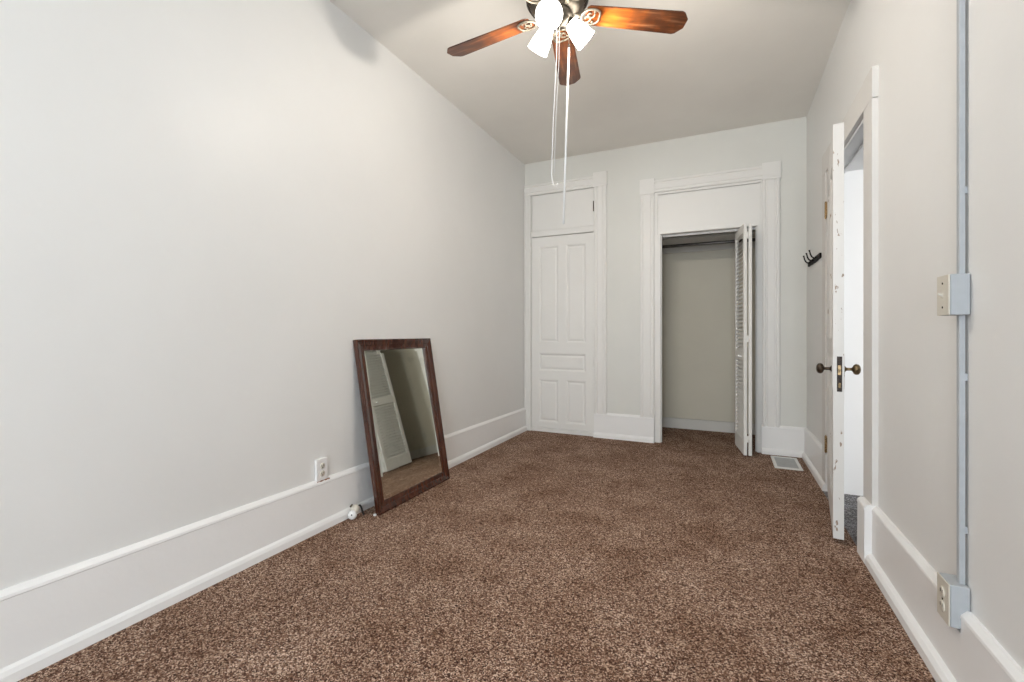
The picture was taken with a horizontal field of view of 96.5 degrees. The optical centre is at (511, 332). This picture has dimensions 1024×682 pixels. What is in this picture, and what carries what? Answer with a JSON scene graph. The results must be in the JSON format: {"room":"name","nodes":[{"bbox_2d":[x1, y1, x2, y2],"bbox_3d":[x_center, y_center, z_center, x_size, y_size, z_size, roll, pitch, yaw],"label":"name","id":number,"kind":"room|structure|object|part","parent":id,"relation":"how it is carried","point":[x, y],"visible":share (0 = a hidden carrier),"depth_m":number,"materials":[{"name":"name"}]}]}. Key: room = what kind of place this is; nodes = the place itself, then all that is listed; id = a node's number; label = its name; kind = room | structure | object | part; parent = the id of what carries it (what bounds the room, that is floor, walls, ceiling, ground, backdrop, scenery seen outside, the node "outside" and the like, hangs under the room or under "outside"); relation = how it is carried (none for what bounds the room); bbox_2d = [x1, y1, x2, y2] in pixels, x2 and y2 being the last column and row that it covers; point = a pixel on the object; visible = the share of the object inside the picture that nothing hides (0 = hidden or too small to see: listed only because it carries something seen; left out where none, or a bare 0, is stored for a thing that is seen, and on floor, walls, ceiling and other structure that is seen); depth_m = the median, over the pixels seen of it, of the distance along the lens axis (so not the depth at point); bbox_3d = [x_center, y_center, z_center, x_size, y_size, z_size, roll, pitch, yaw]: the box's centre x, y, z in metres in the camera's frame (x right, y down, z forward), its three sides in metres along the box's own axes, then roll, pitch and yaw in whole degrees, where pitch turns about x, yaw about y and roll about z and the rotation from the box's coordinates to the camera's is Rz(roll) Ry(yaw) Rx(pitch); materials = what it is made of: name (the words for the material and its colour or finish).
{"room":"empty bedroom","nodes":[
{"label":"empty bedroom","id":0,"kind":"room"},
{"bbox_2d":[0,0,524,589],"bbox_3d":[-1.232,-0.403,2.340,0.150,2.965,8.040,0,0,25],"label":"wall","id":1,"kind":"structure","parent":0,"point":[205,205],"depth_m":1.98,"materials":[{"name":"paint"}]},
{"bbox_2d":[0,408,526,681],"bbox_3d":[-1.316,0.924,1.932,0.042,0.312,6.990,0,0,25],"label":"baseboard","id":2,"kind":"structure","parent":1,"relation":"attached to","point":[49,618],"depth_m":1.81,"materials":[{"name":"paint"}]},
{"bbox_2d":[315,457,329,482],"bbox_3d":[-1.049,0.756,2.529,0.021,0.128,0.090,0,0,25],"label":"wall outlet","id":3,"kind":"object","parent":1,"relation":"attached to","point":[321,463],"visible":1,"depth_m":2.51,"materials":[{"name":"plastic"}]},
{"bbox_2d":[17,427,935,681],"bbox_3d":[0.730,1.130,1.425,4.480,0.100,8.040,0,0,25],"label":"floor","id":4,"kind":"structure","parent":0,"point":[688,556],"depth_m":1.91,"materials":[{"name":"brown carpet"}]},
{"bbox_2d":[348,504,364,519],"bbox_3d":[-0.916,1.039,2.665,0.062,0.076,0.100,0,0,25],"label":"fitting","id":5,"kind":"object","parent":4,"relation":"on","point":[354,509],"visible":1,"depth_m":2.65,"materials":[{"name":"white plastic"}]},
{"bbox_2d":[353,338,449,515],"bbox_3d":[-0.708,0.561,3.068,0.182,1.043,0.791,0,0,25],"label":"framed mirror","id":6,"kind":"object","parent":4,"relation":"on","point":[406,448],"visible":1,"depth_m":3.01,"materials":[{"name":"brown wood"}]},
{"bbox_3d":[-0.783,0.075,3.087,0.029,0.071,0.762,0,0,25],"label":"frame rail","id":7,"kind":"part","parent":6,"relation":"part of","materials":[{"name":"brown wood"}]},
{"bbox_2d":[364,348,441,499],"bbox_3d":[-0.714,0.562,3.070,0.148,0.903,0.653,0,0,25],"label":"mirror glass","id":8,"kind":"object","parent":6,"relation":"attached to","point":[400,386],"depth_m":3.03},
{"bbox_3d":[-0.636,1.047,3.050,0.037,0.070,0.763,0,0,25],"label":"frame rail","id":9,"kind":"part","parent":6,"relation":"part of","materials":[{"name":"brown wood"}]},
{"bbox_2d":[771,456,802,470],"bbox_3d":[2.269,1.075,3.784,0.196,0.009,0.380,0,0,25],"label":"floor vent","id":10,"kind":"object","parent":4,"relation":"in","point":[779,462],"visible":1,"depth_m":3.76,"materials":[{"name":"white metal"}]},
{"bbox_2d":[330,0,850,163],"bbox_3d":[0.730,-1.935,1.425,4.480,0.100,8.040,0,0,25],"label":"ceiling","id":11,"kind":"structure","parent":0,"point":[733,64],"depth_m":3.26,"materials":[{"name":"paint"}]},
{"bbox_2d":[447,0,687,223],"bbox_3d":[0.186,-1.202,2.241,1.222,1.365,1.262,0,0,25],"label":"ceiling fan","id":12,"kind":"object","parent":11,"relation":"hanging from","point":[550,15],"visible":1,"depth_m":2.25,"materials":[{"name":"brown wood"}]},
{"bbox_3d":[-0.124,-1.550,2.411,0.515,0.006,0.132,0,11,30],"label":"wooden blade","id":13,"kind":"part","parent":12,"relation":"part of","materials":[{"name":"brown wood"}]},
{"bbox_3d":[0.148,-1.462,2.303,0.106,0.135,0.137,0,0,-37],"label":"lamp shade","id":14,"kind":"part","parent":12,"relation":"part of","materials":[{"name":"white glass"}]},
{"bbox_3d":[0.177,-1.435,2.074,0.122,0.147,0.158,0,0,17],"label":"lamp shade","id":15,"kind":"part","parent":12,"relation":"part of","materials":[{"name":"white glass"}]},
{"bbox_3d":[0.182,-1.450,2.088,0.060,0.065,0.074,0,0,17],"label":"bulb","id":16,"kind":"part","parent":12,"relation":"part of","materials":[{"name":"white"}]},
{"bbox_3d":[0.207,-1.101,2.180,0.041,0.809,0.004,0,0,0],"label":"pull cord","id":17,"kind":"part","parent":12,"relation":"part of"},
{"bbox_3d":[0.308,-1.550,2.597,0.132,0.006,0.515,-11,-3,13],"label":"wooden blade","id":18,"kind":"part","parent":12,"relation":"part of","materials":[{"name":"brown wood"}]},
{"bbox_3d":[0.333,-1.462,2.236,0.137,0.135,0.106,0,0,-13],"label":"lamp shade","id":19,"kind":"part","parent":12,"relation":"part of","materials":[{"name":"white glass"}]},
{"bbox_3d":[0.613,-1.550,2.258,0.515,0.006,0.132,0,-11,-7],"label":"wooden blade","id":20,"kind":"part","parent":12,"relation":"part of","materials":[{"name":"brown wood"}]},
{"bbox_2d":[525,117,806,426],"bbox_3d":[1.379,-0.403,4.598,2.675,2.965,0.120,0,0,25],"label":"wall","id":21,"kind":"structure","parent":0,"point":[785,141],"depth_m":4.45,"materials":[{"name":"paint"}]},
{"bbox_2d":[531,188,593,435],"bbox_3d":[0.540,-0.219,4.925,0.714,2.598,0.065,0,0,25],"label":"door","id":22,"kind":"structure","parent":21,"relation":"in","point":[562,254],"depth_m":4.91,"materials":[{"name":"paint"}]},
{"bbox_3d":[0.541,-1.089,4.932,0.710,0.062,0.042,0,0,25],"label":"rail","id":23,"kind":"part","parent":22,"relation":"part of","materials":[{"name":"paint"}]},
{"bbox_3d":[0.546,-1.321,4.939,0.702,0.394,0.026,0,0,25],"label":"transom panel","id":24,"kind":"part","parent":22,"relation":"part of","materials":[{"name":"paint"}]},
{"bbox_2d":[524,171,606,430],"bbox_3d":[0.556,-0.292,4.895,0.928,2.745,0.036,0,0,25],"label":"trim","id":25,"kind":"structure","parent":21,"relation":"attached to","point":[598,181],"depth_m":4.75,"materials":[{"name":"paint"}]},
{"bbox_2d":[593,413,653,442],"bbox_3d":[1.125,0.952,4.625,0.603,0.256,0.046,0,0,25],"label":"baseboard","id":26,"kind":"structure","parent":21,"relation":"attached to","point":[627,427],"depth_m":4.62,"materials":[{"name":"paint"}]},
{"bbox_2d":[654,180,761,452],"bbox_3d":[1.856,-0.151,4.368,0.938,2.462,0.134,0,0,25],"label":"trim","id":27,"kind":"structure","parent":21,"relation":"attached to","point":[702,209],"depth_m":4.33,"materials":[{"name":"paint"}]},
{"bbox_2d":[662,227,754,237],"bbox_3d":[1.870,-0.962,4.383,0.817,0.020,0.025,0,0,25],"label":"trim","id":28,"kind":"structure","parent":21,"relation":"attached to","point":[731,230],"depth_m":4.39,"materials":[{"name":"white paint"}]},
{"bbox_2d":[640,161,780,427],"bbox_3d":[1.827,-0.221,4.303,1.216,2.602,0.036,0,0,25],"label":"trim","id":29,"kind":"structure","parent":21,"relation":"attached to","point":[769,173],"depth_m":4.11,"materials":[{"name":"paint"}]},
{"bbox_2d":[735,223,751,455],"bbox_3d":[2.111,0.055,4.153,0.146,2.014,0.428,0,0,25],"label":"door","id":30,"kind":"structure","parent":21,"relation":"in","point":[741,438],"depth_m":3.98,"materials":[{"name":"paint"}]},
{"bbox_3d":[2.157,0.055,4.136,0.027,2.014,0.420,0,0,28],"label":"bifold frame","id":31,"kind":"part","parent":30,"relation":"part of","materials":[{"name":"paint"}]},
{"bbox_2d":[761,424,804,457],"bbox_3d":[2.399,0.952,4.031,0.347,0.256,0.046,0,0,25],"label":"baseboard","id":32,"kind":"structure","parent":21,"relation":"attached to","point":[783,440],"depth_m":4.03,"materials":[{"name":"paint"}]},
{"bbox_2d":[662,230,754,423],"bbox_3d":[2.079,-0.403,4.785,1.565,2.965,0.810,0,0,25],"label":"wall","id":33,"kind":"structure","parent":0,"point":[698,288],"depth_m":5.08,"materials":[{"name":"paint"}]},
{"bbox_2d":[662,231,754,253],"bbox_3d":[2.183,-0.967,4.868,1.445,0.114,0.330,0,0,25],"label":"closet shelf","id":34,"kind":"object","parent":33,"relation":"attached to","point":[723,236],"visible":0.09,"depth_m":4.96,"materials":[{"name":"paint"}]},
{"bbox_2d":[662,417,754,434],"bbox_3d":[2.249,1.022,5.008,1.445,0.115,0.022,0,0,25],"label":"baseboard","id":35,"kind":"structure","parent":33,"relation":"attached to","point":[694,424],"depth_m":5.07,"materials":[{"name":"paint"}]},
{"bbox_2d":[662,238,754,247],"bbox_3d":[2.097,-0.925,4.683,1.445,0.060,0.059,0,0,25],"label":"closet rod","id":36,"kind":"object","parent":33,"relation":"attached to","point":[753,239],"visible":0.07,"depth_m":4.72,"materials":[{"name":"metal"}]},
{"bbox_2d":[807,0,1023,670],"bbox_3d":[1.397,-0.403,1.114,0.300,2.965,8.040,0,0,25],"label":"wall","id":37,"kind":"structure","parent":0,"point":[913,43],"depth_m":1.50,"materials":[{"name":"paint"}]},
{"bbox_2d":[803,250,821,266],"bbox_3d":[2.362,-0.595,3.621,0.066,0.085,0.540,0,0,25],"label":"coat rack","id":38,"kind":"object","parent":37,"relation":"attached to","point":[817,257],"visible":1,"depth_m":3.57,"materials":[{"name":"black metal"}]},
{"bbox_3d":[2.387,-0.573,3.610,0.012,0.042,0.540,0,0,25],"label":"plate","id":39,"kind":"part","parent":38,"relation":"part of","materials":[{"name":"black metal"}]},
{"bbox_2d":[802,427,826,490],"bbox_3d":[2.344,0.949,3.553,0.042,0.262,0.959,0,0,25],"label":"baseboard","id":40,"kind":"structure","parent":37,"relation":"attached to","point":[812,454],"depth_m":3.51,"materials":[{"name":"paint"}]},
{"bbox_2d":[816,122,860,539],"bbox_3d":[1.917,-0.009,2.717,0.190,2.126,0.913,0,0,33],"label":"door","id":41,"kind":"structure","parent":37,"relation":"in","point":[836,369],"depth_m":2.34,"materials":[{"name":"paint"}]},
{"bbox_3d":[1.650,0.187,2.417,0.069,0.056,0.056,0,0,33],"label":"knob","id":42,"kind":"part","parent":41,"relation":"part of","materials":[{"name":"brown metal"}]},
{"bbox_3d":[1.673,0.210,2.334,0.022,0.180,0.002,0,0,33],"label":"mortise plate","id":43,"kind":"part","parent":41,"relation":"part of","materials":[{"name":"metal"}]},
{"bbox_3d":[1.751,0.187,2.351,0.069,0.056,0.056,0,0,33],"label":"knob","id":44,"kind":"part","parent":41,"relation":"part of","materials":[{"name":"gold metal"}]},
{"bbox_2d":[822,65,878,505],"bbox_3d":[1.944,-0.081,2.673,0.024,2.322,1.215,0,0,25],"label":"trim","id":45,"kind":"structure","parent":37,"relation":"attached to","point":[864,107],"depth_m":2.18,"materials":[{"name":"paint"}]},
{"bbox_2d":[844,120,862,495],"bbox_3d":[2.099,-0.009,2.621,0.308,2.178,0.953,0,0,25],"label":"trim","id":46,"kind":"structure","parent":37,"relation":"attached to","point":[853,151],"depth_m":3.04,"materials":[{"name":"paint"}]},
{"bbox_2d":[857,496,1023,681],"bbox_3d":[0.658,0.943,-0.049,0.055,0.275,5.068,0,0,25],"label":"baseboard","id":47,"kind":"structure","parent":37,"relation":"attached to","point":[907,581],"depth_m":1.56,"materials":[{"name":"paint"}]},
{"bbox_2d":[937,273,969,315],"bbox_3d":[1.316,-0.113,1.371,0.060,0.120,0.083,0,0,25],"label":"light switch","id":48,"kind":"object","parent":37,"relation":"attached to","point":[953,290],"visible":0.99,"depth_m":1.34,"materials":[{"name":"grey paint"}]},
{"bbox_3d":[1.301,-0.113,1.378,0.004,0.120,0.083,0,0,25],"label":"plate","id":49,"kind":"part","parent":48,"relation":"part of","materials":[{"name":"beige plastic"}]},
{"bbox_2d":[937,572,969,628],"bbox_3d":[1.319,0.801,1.369,0.052,0.124,0.083,0,0,25],"label":"outlet","id":50,"kind":"object","parent":37,"relation":"attached to","point":[953,598],"visible":0.97,"depth_m":1.34,"materials":[{"name":"grey paint"}]},
{"bbox_2d":[939,599,944,611],"bbox_3d":[1.298,0.822,1.379,0.004,0.033,0.033,0,0,25],"label":"receptacle","id":51,"kind":"object","parent":50,"relation":"attached to","point":[941,601],"depth_m":1.38,"materials":[{"name":"beige plastic"}]},
{"bbox_2d":[939,585,944,597],"bbox_3d":[1.298,0.780,1.379,0.004,0.033,0.033,0,0,25],"label":"receptacle","id":52,"kind":"object","parent":50,"relation":"attached to","point":[941,587],"depth_m":1.38,"materials":[{"name":"beige plastic"}]},
{"bbox_3d":[1.301,0.801,1.378,0.004,0.124,0.083,0,0,25],"label":"plate","id":53,"kind":"part","parent":50,"relation":"part of","materials":[{"name":"beige plastic"}]},
{"bbox_2d":[957,0,967,273],"bbox_3d":[1.331,-1.029,1.351,0.020,1.712,0.021,0,0,25],"label":"conduit","id":54,"kind":"object","parent":37,"relation":"attached to","point":[962,190],"visible":0.81,"depth_m":1.34,"materials":[{"name":"grey paint"}]},
{"bbox_2d":[957,315,967,584],"bbox_3d":[1.331,0.343,1.351,0.020,0.791,0.021,0,0,25],"label":"conduit","id":55,"kind":"object","parent":37,"relation":"attached to","point":[962,377],"visible":1,"depth_m":1.34,"materials":[{"name":"grey paint"}]}
]}

